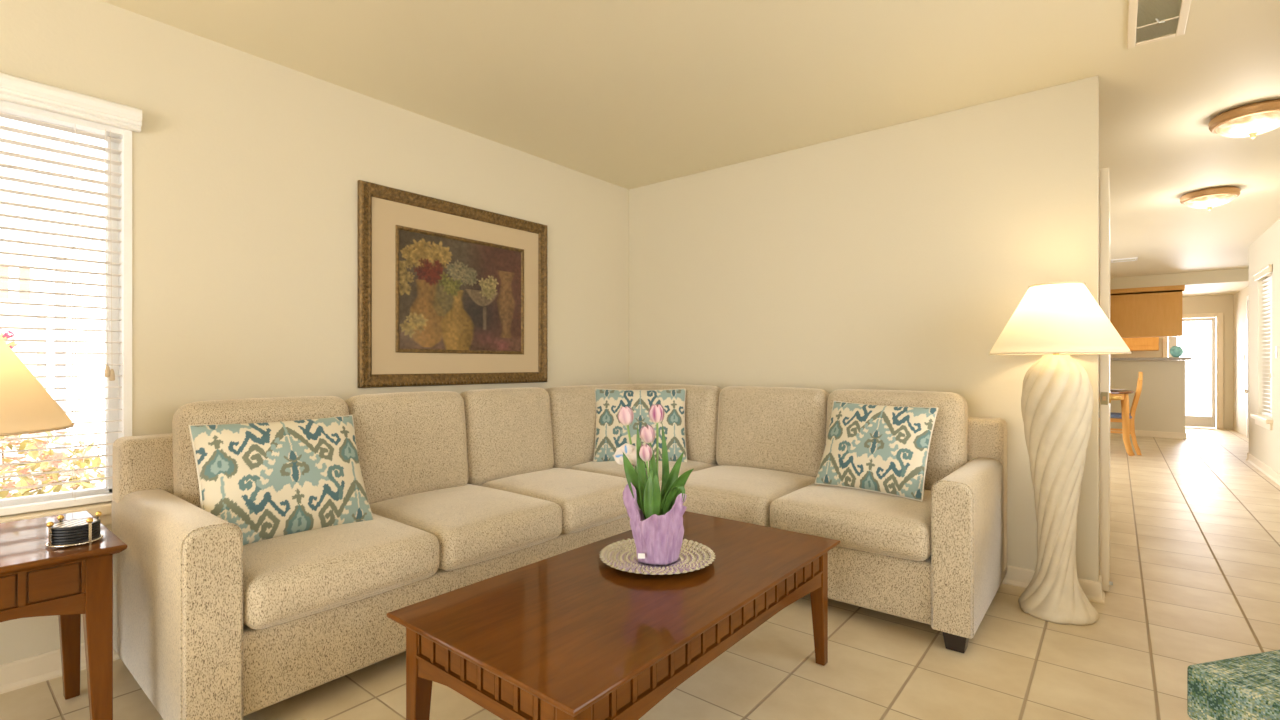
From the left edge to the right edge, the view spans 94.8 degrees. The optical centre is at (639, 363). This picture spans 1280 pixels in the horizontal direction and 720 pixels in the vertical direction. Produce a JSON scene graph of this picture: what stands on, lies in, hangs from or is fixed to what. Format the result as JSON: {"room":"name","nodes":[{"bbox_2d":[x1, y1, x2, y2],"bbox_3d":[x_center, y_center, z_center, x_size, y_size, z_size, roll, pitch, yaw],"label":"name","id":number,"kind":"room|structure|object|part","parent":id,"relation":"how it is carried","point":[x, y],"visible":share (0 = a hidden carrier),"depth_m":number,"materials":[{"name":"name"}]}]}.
{"room":"living room","nodes":[
{"label":"living room","id":0,"kind":"room"},
{"bbox_2d":[0,0,628,664],"bbox_3d":[1.224,-0.120,6.255,0.150,2.440,16.850,0,0,39],"label":"wall","id":1,"kind":"structure","parent":0,"point":[247,169],"depth_m":2.57,"materials":[{"name":"beige paint"}]},
{"bbox_2d":[0,501,111,524],"bbox_3d":[-2.463,0.557,1.626,0.114,0.076,1.675,0,0,39],"label":"trim","id":2,"kind":"structure","parent":1,"relation":"attached to","point":[105,508],"depth_m":2.11,"materials":[{"name":"beige"}]},
{"bbox_2d":[0,643,120,693],"bbox_3d":[-2.045,1.055,2.082,0.022,0.090,6.250,0,0,39],"label":"baseboard","id":3,"kind":"structure","parent":1,"relation":"attached to","point":[25,672],"depth_m":2.02,"materials":[{"name":"beige wood"}]},
{"bbox_2d":[0,111,131,506],"bbox_3d":[-2.494,-0.203,1.652,0.144,1.455,1.616,0,0,39],"label":"window","id":4,"kind":"structure","parent":1,"relation":"in","point":[125,224],"depth_m":2.24,"materials":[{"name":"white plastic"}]},
{"bbox_2d":[0,72,141,515],"bbox_3d":[-2.454,-0.228,1.600,0.112,1.481,1.687,0,0,39],"label":"window blind","id":5,"kind":"object","parent":4,"relation":"attached to","point":[19,96],"visible":0.87,"depth_m":2.10,"materials":[{"name":"white plastic"}]},
{"bbox_3d":[-2.471,0.501,1.627,0.048,0.024,1.579,0,0,39],"label":"rail","id":6,"kind":"part","parent":5,"relation":"part of","materials":[{"name":"white plastic"}]},
{"bbox_3d":[-2.469,-0.892,1.624,0.058,0.055,1.585,0,0,39],"label":"head rail","id":7,"kind":"part","parent":5,"relation":"part of","materials":[{"name":"white plastic"}]},
{"bbox_3d":[-2.407,-0.188,1.706,0.051,1.365,1.112,0,0,39],"label":"ladder cord","id":8,"kind":"part","parent":5,"relation":"part of","materials":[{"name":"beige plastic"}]},
{"bbox_3d":[-1.977,-0.422,2.179,0.011,0.895,0.002,0,0,12],"label":"lift cord","id":9,"kind":"part","parent":5,"relation":"part of","materials":[{"name":"white fabric"}]},
{"bbox_3d":[-1.969,-0.416,2.189,0.011,0.908,0.002,0,0,12],"label":"lift cord","id":10,"kind":"part","parent":5,"relation":"part of","materials":[{"name":"white fabric"}]},
{"bbox_2d":[358,180,547,387],"bbox_3d":[-0.993,-0.394,3.366,0.038,1.023,1.226,0,0,39],"label":"framed picture","id":11,"kind":"object","parent":1,"relation":"attached to","point":[450,293],"visible":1,"depth_m":3.27,"materials":[{"name":"gold metal"}]},
{"bbox_2d":[399,230,520,350],"bbox_3d":[-0.999,-0.390,3.374,0.001,0.624,0.810,0,0,39],"label":"print","id":12,"kind":"object","parent":11,"relation":"attached to","point":[454,294],"depth_m":3.33},
{"bbox_3d":[-0.995,-0.390,3.370,0.012,0.660,0.846,0,0,39],"label":"frame","id":13,"kind":"part","parent":11,"relation":"part of","materials":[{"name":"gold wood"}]},
{"bbox_2d":[0,426,1279,719],"bbox_3d":[3.011,1.150,4.807,4.750,0.100,17.150,0,0,39],"label":"floor","id":14,"kind":"structure","parent":0,"point":[1195,526],"depth_m":2.25,"materials":[{"name":"beige tile"}]},
{"bbox_2d":[0,511,126,719],"bbox_3d":[-1.855,0.799,1.572,0.598,0.599,0.637,0,0,39],"label":"end table","id":15,"kind":"object","parent":14,"relation":"on","point":[36,580],"visible":0.79,"depth_m":1.60,"materials":[{"name":"brown wood"}]},
{"bbox_2d":[0,336,73,435],"bbox_3d":[-1.866,0.196,1.589,0.486,0.606,0.486,0,0,39],"label":"table lamp","id":16,"kind":"object","parent":15,"relation":"on","point":[26,407],"visible":1,"depth_m":1.60,"materials":[{"name":"beige fabric"}]},
{"bbox_3d":[-1.866,0.182,1.589,0.486,0.007,0.486,0,0,39],"label":"shade trim","id":17,"kind":"part","parent":16,"relation":"part of","materials":[{"name":"white fabric"}]},
{"bbox_3d":[-1.879,0.811,1.932,0.056,0.575,0.056,0,0,39],"label":"leg","id":18,"kind":"part","parent":15,"relation":"part of","materials":[{"name":"brown wood"}]},
{"bbox_2d":[45,511,103,548],"bbox_3d":[-1.581,0.463,1.646,0.119,0.072,0.119,0,0,39],"label":"rack","id":19,"kind":"object","parent":15,"relation":"on","point":[98,514],"visible":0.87,"depth_m":1.62,"materials":[{"name":"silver metal"}]},
{"bbox_3d":[-1.596,0.470,1.591,0.007,0.058,0.003,0,0,15],"label":"post","id":20,"kind":"part","parent":19,"relation":"part of","materials":[{"name":"silver metal"}]},
{"bbox_2d":[52,533,100,544],"bbox_3d":[-1.581,0.487,1.646,0.105,0.007,0.105,0,0,39],"label":"coaster","id":21,"kind":"object","parent":19,"relation":"on","point":[98,535],"visible":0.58,"depth_m":1.61,"materials":[{"name":"black rubber"}]},
{"bbox_2d":[52,531,100,541],"bbox_3d":[-1.581,0.479,1.646,0.105,0.007,0.105,0,0,39],"label":"coaster","id":22,"kind":"object","parent":21,"relation":"on","point":[98,532],"visible":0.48,"depth_m":1.61,"materials":[{"name":"black rubber"}]},
{"bbox_2d":[52,528,100,538],"bbox_3d":[-1.581,0.471,1.646,0.105,0.007,0.105,0,0,39],"label":"coaster","id":23,"kind":"object","parent":22,"relation":"on","point":[99,529],"visible":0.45,"depth_m":1.61,"materials":[{"name":"black rubber"}]},
{"bbox_2d":[52,525,100,535],"bbox_3d":[-1.581,0.464,1.646,0.105,0.007,0.105,0,0,39],"label":"coaster","id":24,"kind":"object","parent":23,"relation":"on","point":[99,526],"visible":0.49,"depth_m":1.61,"materials":[{"name":"black rubber"}]},
{"bbox_2d":[52,522,100,532],"bbox_3d":[-1.581,0.456,1.646,0.105,0.007,0.105,0,0,39],"label":"coaster","id":25,"kind":"object","parent":24,"relation":"on","point":[98,524],"visible":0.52,"depth_m":1.61,"materials":[{"name":"black rubber"}]},
{"bbox_2d":[52,518,100,529],"bbox_3d":[-1.581,0.448,1.646,0.105,0.007,0.105,0,0,39],"label":"coaster","id":26,"kind":"object","parent":25,"relation":"on","point":[77,523],"visible":0.9,"depth_m":1.63,"materials":[{"name":"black rubber"}]},
{"bbox_3d":[-1.526,0.470,1.631,0.003,0.058,0.007,0,0,15],"label":"post","id":27,"kind":"part","parent":19,"relation":"part of","materials":[{"name":"silver metal"}]},
{"bbox_3d":[-1.498,0.811,1.624,0.056,0.575,0.056,0,0,39],"label":"leg","id":28,"kind":"part","parent":15,"relation":"part of","materials":[{"name":"brown wood"}]},
{"bbox_2d":[112,384,1006,719],"bbox_3d":[-0.061,0.618,2.543,2.464,0.963,2.975,0,0,39],"label":"sectional sofa","id":29,"kind":"object","parent":14,"relation":"on","point":[466,488],"visible":0.81,"depth_m":2.37,"materials":[{"name":"beige fabric"}]},
{"bbox_3d":[-0.951,0.649,3.267,0.170,0.762,2.970,0,0,39],"label":"frame","id":30,"kind":"part","parent":29,"relation":"part of","materials":[{"name":"beige fabric"}]},
{"bbox_3d":[-1.535,0.741,1.918,0.910,0.578,0.140,0,0,39],"label":"arm","id":31,"kind":"part","parent":29,"relation":"part of","materials":[{"name":"beige fabric"}]},
{"bbox_2d":[172,396,348,507],"bbox_3d":[-1.499,0.397,2.381,0.237,0.521,0.616,0,0,39],"label":"cushion","id":32,"kind":"object","parent":29,"relation":"on","point":[185,485],"depth_m":2.21,"materials":[{"name":"beige fabric"}]},
{"bbox_2d":[188,415,373,544],"bbox_3d":[-1.300,0.416,2.166,0.269,0.410,0.557,0,0,39],"label":"throw pillow","id":33,"kind":"object","parent":29,"relation":"on","point":[269,480],"visible":0.94,"depth_m":2.08,"materials":[{"name":"fabric"}]},
{"bbox_2d":[243,513,438,629],"bbox_3d":[-1.209,0.703,2.158,0.769,0.210,0.633,0,0,39],"label":"seat cushion","id":34,"kind":"object","parent":29,"relation":"on","point":[294,581],"depth_m":1.92,"materials":[{"name":"beige fabric"}]},
{"bbox_2d":[345,391,467,503],"bbox_3d":[-1.120,0.397,2.849,0.237,0.521,0.591,0,0,39],"label":"cushion","id":35,"kind":"object","parent":29,"relation":"on","point":[408,443],"depth_m":2.75,"materials":[{"name":"beige fabric"}]},
{"bbox_2d":[369,484,561,570],"bbox_3d":[-0.815,0.703,2.644,0.769,0.210,0.621,0,0,39],"label":"seat cushion","id":36,"kind":"object","parent":29,"relation":"on","point":[476,527],"depth_m":2.46,"materials":[{"name":"beige fabric"}]},
{"bbox_2d":[460,387,553,485],"bbox_3d":[-0.748,0.397,3.308,0.237,0.521,0.591,0,0,39],"label":"cushion","id":37,"kind":"object","parent":29,"relation":"on","point":[509,432],"depth_m":3.19,"materials":[{"name":"beige fabric"}]},
{"bbox_2d":[481,468,639,533],"bbox_3d":[-0.425,0.703,3.126,0.769,0.210,0.624,0,0,39],"label":"seat cushion","id":38,"kind":"object","parent":29,"relation":"on","point":[589,502],"depth_m":2.91,"materials":[{"name":"beige fabric"}]},
{"bbox_2d":[545,384,633,468],"bbox_3d":[-0.295,0.397,3.867,0.237,0.521,0.851,0,0,39],"label":"cushion","id":39,"kind":"object","parent":29,"relation":"on","point":[572,408],"depth_m":3.59,"materials":[{"name":"beige fabric"}]},
{"bbox_2d":[593,389,686,461],"bbox_3d":[0.002,0.385,3.704,0.589,0.457,0.193,0,0,-3],"label":"throw pillow","id":40,"kind":"object","parent":29,"relation":"on","point":[610,435],"visible":0.73,"depth_m":3.66,"materials":[{"name":"fabric"}]},
{"bbox_2d":[569,460,717,481],"bbox_3d":[0.002,0.703,3.662,0.743,0.210,0.746,0,0,39],"label":"seat cushion","id":41,"kind":"object","parent":29,"relation":"on","point":[612,468],"depth_m":3.53,"materials":[{"name":"beige fabric"}]},
{"bbox_2d":[633,384,721,464],"bbox_3d":[0.216,0.397,3.954,0.758,0.521,0.237,0,0,39],"label":"cushion","id":42,"kind":"object","parent":29,"relation":"on","point":[701,401],"depth_m":3.70,"materials":[{"name":"beige fabric"}]},
{"bbox_2d":[659,465,815,526],"bbox_3d":[0.554,0.703,3.212,0.673,0.210,0.766,0,0,39],"label":"seat cushion","id":43,"kind":"object","parent":29,"relation":"on","point":[743,493],"depth_m":2.95,"materials":[{"name":"beige fabric"}]},
{"bbox_2d":[716,386,829,476],"bbox_3d":[0.781,0.397,3.497,0.696,0.521,0.237,0,0,39],"label":"cushion","id":44,"kind":"object","parent":29,"relation":"on","point":[780,429],"depth_m":3.38,"materials":[{"name":"beige fabric"}]},
{"bbox_2d":[770,483,931,560],"bbox_3d":[1.083,0.703,2.784,0.693,0.210,0.766,0,0,39],"label":"seat cushion","id":45,"kind":"object","parent":29,"relation":"on","point":[869,525],"depth_m":2.50,"materials":[{"name":"beige fabric"}]},
{"bbox_3d":[0.887,0.649,3.581,2.292,0.762,0.170,0,0,39],"label":"frame","id":46,"kind":"part","parent":29,"relation":"part of","materials":[{"name":"beige fabric"}]},
{"bbox_2d":[815,401,937,501],"bbox_3d":[1.128,0.399,2.832,0.518,0.414,0.238,0,0,42],"label":"throw pillow","id":47,"kind":"object","parent":29,"relation":"on","point":[874,448],"visible":1,"depth_m":2.76,"materials":[{"name":"fabric"}]},
{"bbox_2d":[826,389,967,489],"bbox_3d":[1.316,0.397,3.063,0.684,0.521,0.237,0,0,39],"label":"cushion","id":48,"kind":"object","parent":29,"relation":"on","point":[948,449],"depth_m":2.85,"materials":[{"name":"beige fabric"}]},
{"bbox_3d":[1.474,0.741,2.597,0.140,0.578,0.910,0,0,39],"label":"arm","id":49,"kind":"part","parent":29,"relation":"part of","materials":[{"name":"beige fabric"}]},
{"bbox_2d":[387,511,840,719],"bbox_3d":[0.038,0.875,1.853,0.693,0.449,1.373,0,0,39],"label":"coffee table","id":50,"kind":"object","parent":14,"relation":"on","point":[569,635],"visible":0.88,"depth_m":1.52,"materials":[{"name":"brown wood"}]},
{"bbox_3d":[-0.579,0.886,1.547,0.052,0.425,0.052,0,0,39],"label":"leg","id":51,"kind":"part","parent":50,"relation":"part of","materials":[{"name":"brown wood"}]},
{"bbox_3d":[-0.133,0.886,1.186,0.052,0.425,0.052,0,0,39],"label":"leg","id":52,"kind":"part","parent":50,"relation":"part of","materials":[{"name":"brown wood"}]},
{"bbox_2d":[599,538,715,574],"bbox_3d":[0.057,0.634,1.937,0.383,0.030,0.383,0,0,-36],"label":"charger plate","id":53,"kind":"object","parent":50,"relation":"on","point":[621,555],"visible":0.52,"depth_m":1.91,"materials":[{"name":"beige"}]},
{"bbox_2d":[614,404,693,564],"bbox_3d":[0.057,0.384,1.921,0.234,0.503,0.212,0,0,39],"label":"tulips","id":54,"kind":"object","parent":53,"relation":"on","point":[657,528],"visible":1,"depth_m":1.89,"materials":[{"name":"purple plant"}]},
{"bbox_2d":[618,406,633,425],"bbox_3d":[-0.045,0.170,1.927,0.054,0.065,0.053,0,0,39],"label":"flower","id":55,"kind":"object","parent":54,"relation":"on","point":[625,414],"depth_m":1.91,"materials":[{"name":"pink plant"}]},
{"bbox_3d":[-0.007,0.352,1.927,0.076,0.311,0.008,0,0,0],"label":"stem","id":56,"kind":"part","parent":54,"relation":"part of","materials":[{"name":"green plant"}]},
{"bbox_2d":[639,444,652,461],"bbox_3d":[0.019,0.285,1.895,0.046,0.056,0.046,0,0,39],"label":"flower","id":57,"kind":"object","parent":54,"relation":"on","point":[645,451],"depth_m":1.88,"materials":[{"name":"pink plant"}]},
{"bbox_2d":[640,424,654,443],"bbox_3d":[0.026,0.228,1.918,0.051,0.062,0.052,0,0,39],"label":"flower","id":58,"kind":"object","parent":54,"relation":"on","point":[647,434],"depth_m":1.90,"materials":[{"name":"pink plant"}]},
{"bbox_3d":[0.031,0.407,1.904,0.032,0.199,0.009,0,0,-40],"label":"stem","id":59,"kind":"part","parent":54,"relation":"part of","materials":[{"name":"green plant"}]},
{"bbox_2d":[649,404,664,422],"bbox_3d":[0.056,0.163,1.937,0.053,0.063,0.053,0,0,39],"label":"flower","id":60,"kind":"object","parent":54,"relation":"on","point":[656,412],"depth_m":1.92,"materials":[{"name":"pink plant"}]},
{"bbox_3d":[0.055,0.348,1.933,0.010,0.317,0.014,0,0,39],"label":"stem","id":61,"kind":"part","parent":54,"relation":"part of","materials":[{"name":"green plant"}]},
{"bbox_3d":[0.655,0.886,2.160,0.052,0.425,0.052,0,0,39],"label":"leg","id":62,"kind":"part","parent":50,"relation":"part of","materials":[{"name":"brown wood"}]},
{"bbox_2d":[989,282,1131,624],"bbox_3d":[1.847,0.374,2.610,0.514,1.451,0.514,0,0,-28],"label":"floor lamp","id":63,"kind":"object","parent":14,"relation":"on","point":[1056,321],"visible":1,"depth_m":2.53,"materials":[{"name":"white ceramic"}]},
{"bbox_3d":[1.847,-0.348,2.610,0.206,0.007,0.206,0,0,39],"label":"shade trim","id":64,"kind":"part","parent":63,"relation":"part of","materials":[{"name":"white fabric"}]},
{"bbox_3d":[1.847,-0.198,2.610,0.504,0.301,0.504,0,0,39],"label":"lamp shade","id":65,"kind":"part","parent":63,"relation":"part of","materials":[{"name":"white fabric"}]},
{"bbox_3d":[1.847,-0.047,2.610,0.514,0.007,0.514,0,0,39],"label":"shade trim","id":66,"kind":"part","parent":63,"relation":"part of","materials":[{"name":"white fabric"}]},
{"bbox_2d":[1110,390,1134,455],"bbox_3d":[5.429,0.716,7.411,1.241,0.790,1.241,0,0,39],"label":"dining table","id":67,"kind":"object","parent":14,"relation":"on","point":[1124,394],"visible":0.19,"depth_m":7.04,"materials":[{"name":"brown wood"}]},
{"bbox_3d":[5.856,0.729,7.065,0.140,0.764,0.084,0,0,39],"label":"leg","id":68,"kind":"part","parent":67,"relation":"part of","materials":[{"name":"brown wood"}]},
{"bbox_2d":[1110,372,1142,454],"bbox_3d":[5.965,0.597,7.363,0.493,1.004,0.470,0,0,39],"label":"dining chair","id":69,"kind":"object","parent":14,"relation":"on","point":[1114,417],"visible":0.6,"depth_m":7.11,"materials":[{"name":"brown wood"}]},
{"bbox_3d":[5.928,0.692,7.393,0.380,0.047,0.400,0,0,39],"label":"seat frame","id":70,"kind":"part","parent":69,"relation":"part of","materials":[{"name":"brown wood"}]},
{"bbox_3d":[6.229,0.634,7.393,0.119,0.928,0.028,0,0,39],"label":"post","id":71,"kind":"part","parent":69,"relation":"part of","materials":[{"name":"brown wood"}]},
{"bbox_3d":[5.990,0.634,7.098,0.119,0.928,0.028,0,0,39],"label":"post","id":72,"kind":"part","parent":69,"relation":"part of","materials":[{"name":"brown wood"}]},
{"bbox_3d":[6.144,0.147,7.218,0.030,0.105,0.470,0,0,39],"label":"rail","id":73,"kind":"part","parent":69,"relation":"part of","materials":[{"name":"brown wood"}]},
{"bbox_2d":[1110,430,1186,438],"bbox_3d":[7.353,1.055,9.158,1.722,0.090,0.022,0,0,39],"label":"baseboard","id":74,"kind":"structure","parent":14,"relation":"on","point":[1178,435],"depth_m":8.81,"materials":[{"name":"beige wood"}]},
{"bbox_2d":[1187,650,1279,719],"bbox_3d":[1.498,0.871,1.087,0.524,0.457,0.524,0,0,-14],"label":"ottoman","id":75,"kind":"object","parent":14,"relation":"on","point":[1247,687],"visible":1,"depth_m":1.22,"materials":[{"name":"green fabric"}]},
{"bbox_2d":[100,0,1279,297],"bbox_3d":[3.011,-1.301,4.807,4.750,0.278,17.150,0,0,39],"label":"ceiling","id":76,"kind":"structure","parent":0,"point":[628,94],"depth_m":2.69,"materials":[{"name":"beige paint"}]},
{"bbox_2d":[1111,257,1137,262],"bbox_3d":[6.208,-1.333,7.539,0.260,0.014,0.220,0,0,39],"label":"ceiling vent","id":77,"kind":"object","parent":76,"relation":"in","point":[1134,258],"visible":1,"depth_m":7.53,"materials":[{"name":"white plastic"}]},
{"bbox_2d":[1110,285,1184,337],"bbox_3d":[7.455,-0.787,9.306,1.695,0.745,0.385,0,0,39],"label":"upper cabinet","id":78,"kind":"object","parent":76,"relation":"hanging from","point":[1145,311],"visible":0.57,"depth_m":8.91,"materials":[{"name":"brown wood"}]},
{"bbox_3d":[7.455,-1.115,9.306,1.695,0.090,0.385,0,0,39],"label":"crown","id":79,"kind":"part","parent":78,"relation":"part of","materials":[{"name":"brown wood"}]},
{"bbox_2d":[1127,0,1191,48],"bbox_3d":[1.975,-1.325,2.240,0.180,0.028,0.495,0,0,39],"label":"ceiling vent","id":80,"kind":"object","parent":76,"relation":"in","point":[1149,21],"visible":1,"depth_m":2.28,"materials":[{"name":"beige"}]},
{"bbox_2d":[1179,186,1240,210],"bbox_3d":[4.439,-1.267,4.584,0.344,0.144,0.344,0,0,39],"label":"ceiling light","id":81,"kind":"object","parent":76,"relation":"attached to","point":[1208,198],"visible":1,"depth_m":4.50,"materials":[{"name":"white glass"}]},
{"bbox_3d":[4.439,-1.254,4.584,0.292,0.060,0.292,0,0,39],"label":"lamp shade","id":82,"kind":"part","parent":81,"relation":"part of","materials":[{"name":"white glass"}]},
{"bbox_2d":[1208,99,1279,138],"bbox_3d":[3.256,-1.267,3.123,0.344,0.144,0.344,0,0,39],"label":"ceiling light","id":83,"kind":"object","parent":76,"relation":"attached to","point":[1253,119],"visible":1,"depth_m":3.06,"materials":[{"name":"white glass"}]},
{"bbox_3d":[3.256,-1.254,3.123,0.292,0.060,0.292,0,0,39],"label":"lamp shade","id":84,"kind":"part","parent":83,"relation":"part of","materials":[{"name":"white glass"}]},
{"bbox_2d":[629,76,1098,581],"bbox_3d":[1.056,-0.120,3.666,2.846,2.440,0.115,0,0,39],"label":"wall","id":85,"kind":"structure","parent":0,"point":[894,257],"depth_m":3.30,"materials":[{"name":"beige paint"}]},
{"bbox_2d":[1002,565,1103,603],"bbox_3d":[1.021,1.055,3.606,2.868,0.090,0.022,0,0,39],"label":"baseboard","id":86,"kind":"structure","parent":85,"relation":"attached to","point":[1015,576],"depth_m":2.88,"materials":[{"name":"beige wood"}]},
{"bbox_2d":[1098,575,1104,600],"bbox_3d":[2.163,1.055,2.755,0.022,0.090,0.137,0,0,39],"label":"baseboard","id":87,"kind":"structure","parent":85,"relation":"attached to","point":[1100,576],"depth_m":2.76,"materials":[{"name":"beige wood"}]},
{"bbox_2d":[1099,167,1121,591],"bbox_3d":[2.482,0.074,3.098,0.084,2.028,0.773,0,0,39],"label":"door","id":88,"kind":"structure","parent":85,"relation":"in","point":[1105,397],"depth_m":2.82,"materials":[{"name":"beige wood"}]},
{"bbox_3d":[2.225,0.165,2.817,0.026,0.060,0.003,0,0,39],"label":"latch plate","id":89,"kind":"part","parent":88,"relation":"part of","materials":[{"name":"gold metal"}]},
{"bbox_3d":[2.327,0.165,2.877,0.048,0.052,0.152,0,0,39],"label":"handle","id":90,"kind":"part","parent":88,"relation":"part of","materials":[{"name":"gold metal"}]},
{"bbox_2d":[1110,360,1184,432],"bbox_3d":[7.389,0.522,9.220,1.700,1.155,0.120,0,0,39],"label":"wall","id":91,"kind":"structure","parent":0,"point":[1161,403],"depth_m":8.85,"materials":[{"name":"beige paint"}]},
{"bbox_2d":[1110,357,1190,359],"bbox_3d":[7.431,-0.077,9.264,1.810,0.040,0.400,0,0,39],"label":"countertop","id":92,"kind":"structure","parent":91,"relation":"on","point":[1158,358],"depth_m":8.77,"materials":[{"name":"grey laminate"}]},
{"bbox_2d":[1170,346,1182,356],"bbox_3d":[8.016,-0.183,8.786,0.153,0.171,0.150,0,0,39],"label":"glass vase","id":93,"kind":"object","parent":92,"relation":"on","point":[1175,351],"visible":0.92,"depth_m":8.74,"materials":[{"name":"teal glass"}]},
{"bbox_2d":[1110,295,1232,428],"bbox_3d":[8.294,-0.031,11.338,4.440,2.262,0.150,0,0,39],"label":"wall","id":94,"kind":"structure","parent":0,"point":[1223,304],"depth_m":9.96,"materials":[{"name":"beige paint"}]},
{"bbox_2d":[1122,337,1158,350],"bbox_3d":[8.736,-0.667,10.654,0.990,0.865,0.337,0,0,39],"label":"upper cabinet","id":95,"kind":"object","parent":94,"relation":"attached to","point":[1144,343],"visible":0.13,"depth_m":10.35,"materials":[{"name":"brown wood"}]},
{"bbox_2d":[1168,317,1215,427],"bbox_3d":[9.601,0.147,10.235,0.600,1.885,0.040,0,0,39],"label":"door","id":96,"kind":"structure","parent":94,"relation":"in","point":[1190,421],"depth_m":10.08,"materials":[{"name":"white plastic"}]},
{"bbox_3d":[9.624,0.077,10.216,0.440,1.645,0.006,0,0,39],"label":"pane","id":97,"kind":"part","parent":96,"relation":"part of","materials":[{"name":"clear glass"}]},
{"bbox_2d":[1163,313,1222,428],"bbox_3d":[9.572,0.115,10.192,0.770,1.970,0.022,0,0,39],"label":"trim","id":98,"kind":"structure","parent":94,"relation":"attached to","point":[1219,316],"depth_m":9.98,"materials":[{"name":"beige wood"}]},
{"bbox_2d":[1233,286,1248,436],"bbox_3d":[8.627,-0.120,8.135,0.110,2.440,4.610,0,0,39],"label":"wall","id":99,"kind":"structure","parent":0,"point":[1240,298],"depth_m":9.31,"materials":[{"name":"beige paint"}]},
{"bbox_2d":[1247,295,1248,437],"bbox_3d":[8.532,0.045,8.122,0.022,2.110,1.610,0,0,39],"label":"trim","id":100,"kind":"structure","parent":99,"relation":"attached to","point":[1248,295],"depth_m":8.69,"materials":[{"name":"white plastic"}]},
{"bbox_2d":[1249,245,1249,453],"bbox_3d":[7.025,-0.120,6.530,0.360,2.440,0.100,0,0,39],"label":"wall","id":101,"kind":"structure","parent":0,"point":[1249,245],"depth_m":6.64,"materials":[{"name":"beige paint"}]},
{"bbox_2d":[1250,219,1279,473],"bbox_3d":[3.061,-0.120,1.801,0.150,2.440,12.240,0,0,39],"label":"wall","id":102,"kind":"structure","parent":0,"point":[1265,250],"depth_m":6.20,"materials":[{"name":"beige paint"}]},
{"bbox_2d":[1250,414,1272,429],"bbox_3d":[6.345,0.587,5.949,0.135,0.106,0.840,0,0,39],"label":"trim","id":103,"kind":"structure","parent":102,"relation":"attached to","point":[1264,421],"depth_m":5.87,"materials":[{"name":"beige paint"}]},
{"bbox_2d":[1253,264,1271,417],"bbox_3d":[6.346,-0.215,5.948,0.097,1.494,0.820,0,0,39],"label":"window blind","id":104,"kind":"object","parent":102,"relation":"attached to","point":[1266,270],"visible":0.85,"depth_m":5.97,"materials":[{"name":"beige plastic"}]},
{"bbox_3d":[6.367,0.521,5.931,0.040,0.022,0.680,0,0,39],"label":"rail","id":105,"kind":"part","parent":104,"relation":"part of","materials":[{"name":"white plastic"}]},
{"bbox_3d":[6.209,-0.390,5.788,0.008,0.980,0.003,0,0,39],"label":"lift cord","id":106,"kind":"part","parent":104,"relation":"part of","materials":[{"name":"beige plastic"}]},
{"bbox_2d":[1247,454,1279,485],"bbox_3d":[4.653,1.055,3.904,0.022,0.090,7.012,0,0,39],"label":"baseboard","id":107,"kind":"structure","parent":102,"relation":"attached to","point":[1269,472],"depth_m":5.90,"materials":[{"name":"beige wood"}]},
{"bbox_2d":[1270,279,1271,413],"bbox_3d":[6.421,-0.190,5.887,0.050,1.460,0.720,0,0,39],"label":"window","id":108,"kind":"structure","parent":102,"relation":"in","point":[1271,279],"depth_m":6.15,"materials":[{"name":"white plastic"}]},
{"bbox_2d":[1274,346,1277,357],"bbox_3d":[5.954,-0.110,5.506,0.016,0.116,0.072,0,0,39],"label":"light switch","id":109,"kind":"object","parent":102,"relation":"attached to","point":[1276,347],"visible":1,"depth_m":5.49,"materials":[{"name":"white plastic"}]},
{"label":"outside","id":110,"kind":"structure","parent":0,"visible":0},
{"bbox_2d":[46,445,104,492],"bbox_3d":[-4.904,1.285,5.845,8.840,0.130,20.000,0,0,39],"label":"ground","id":111,"kind":"structure","parent":110,"point":[94,448],"depth_m":7.00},
{"bbox_2d":[0,328,20,481],"bbox_3d":[-3.440,0.503,3.080,0.220,1.432,0.269,0,0,39],"label":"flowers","id":112,"kind":"object","parent":111,"relation":"on","point":[5,335],"visible":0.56,"depth_m":3.13,"materials":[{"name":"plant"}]},
{"bbox_2d":[0,304,42,497],"bbox_3d":[-5.014,0.385,4.010,0.180,1.668,1.310,0,0,39],"label":"wall","id":113,"kind":"structure","parent":111,"relation":"on","point":[5,321],"depth_m":4.38,"materials":[{"name":"white paint"}]},
{"bbox_2d":[0,261,37,302],"bbox_3d":[-4.997,-0.605,4.015,0.060,0.310,1.240,0,0,39],"label":"window","id":114,"kind":"structure","parent":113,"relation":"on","point":[4,271],"depth_m":4.41,"materials":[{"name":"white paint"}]},
{"bbox_2d":[35,306,47,492],"bbox_3d":[-3.519,0.440,3.456,0.052,1.559,0.052,0,0,39],"label":"post","id":115,"kind":"object","parent":111,"relation":"on","point":[40,322],"visible":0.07,"depth_m":3.44,"materials":[{"name":"grey paint"}]},
{"bbox_2d":[0,431,104,498],"bbox_3d":[-3.021,0.698,2.408,0.845,1.040,1.474,0,0,39],"label":"flowering shrub","id":116,"kind":"object","parent":111,"relation":"on","point":[24,444],"visible":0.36,"depth_m":2.66,"materials":[{"name":"yellow plant"}]},
{"bbox_3d":[-2.930,0.870,2.478,0.835,0.704,0.458,0,0,-27],"label":"stem","id":117,"kind":"part","parent":116,"relation":"part of","materials":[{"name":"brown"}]},
{"bbox_2d":[53,250,66,491],"bbox_3d":[-3.610,0.255,3.662,0.062,1.929,0.062,0,0,39],"label":"post","id":118,"kind":"object","parent":111,"relation":"on","point":[59,382],"visible":0.42,"depth_m":3.65,"materials":[{"name":"grey paint"}]}
]}

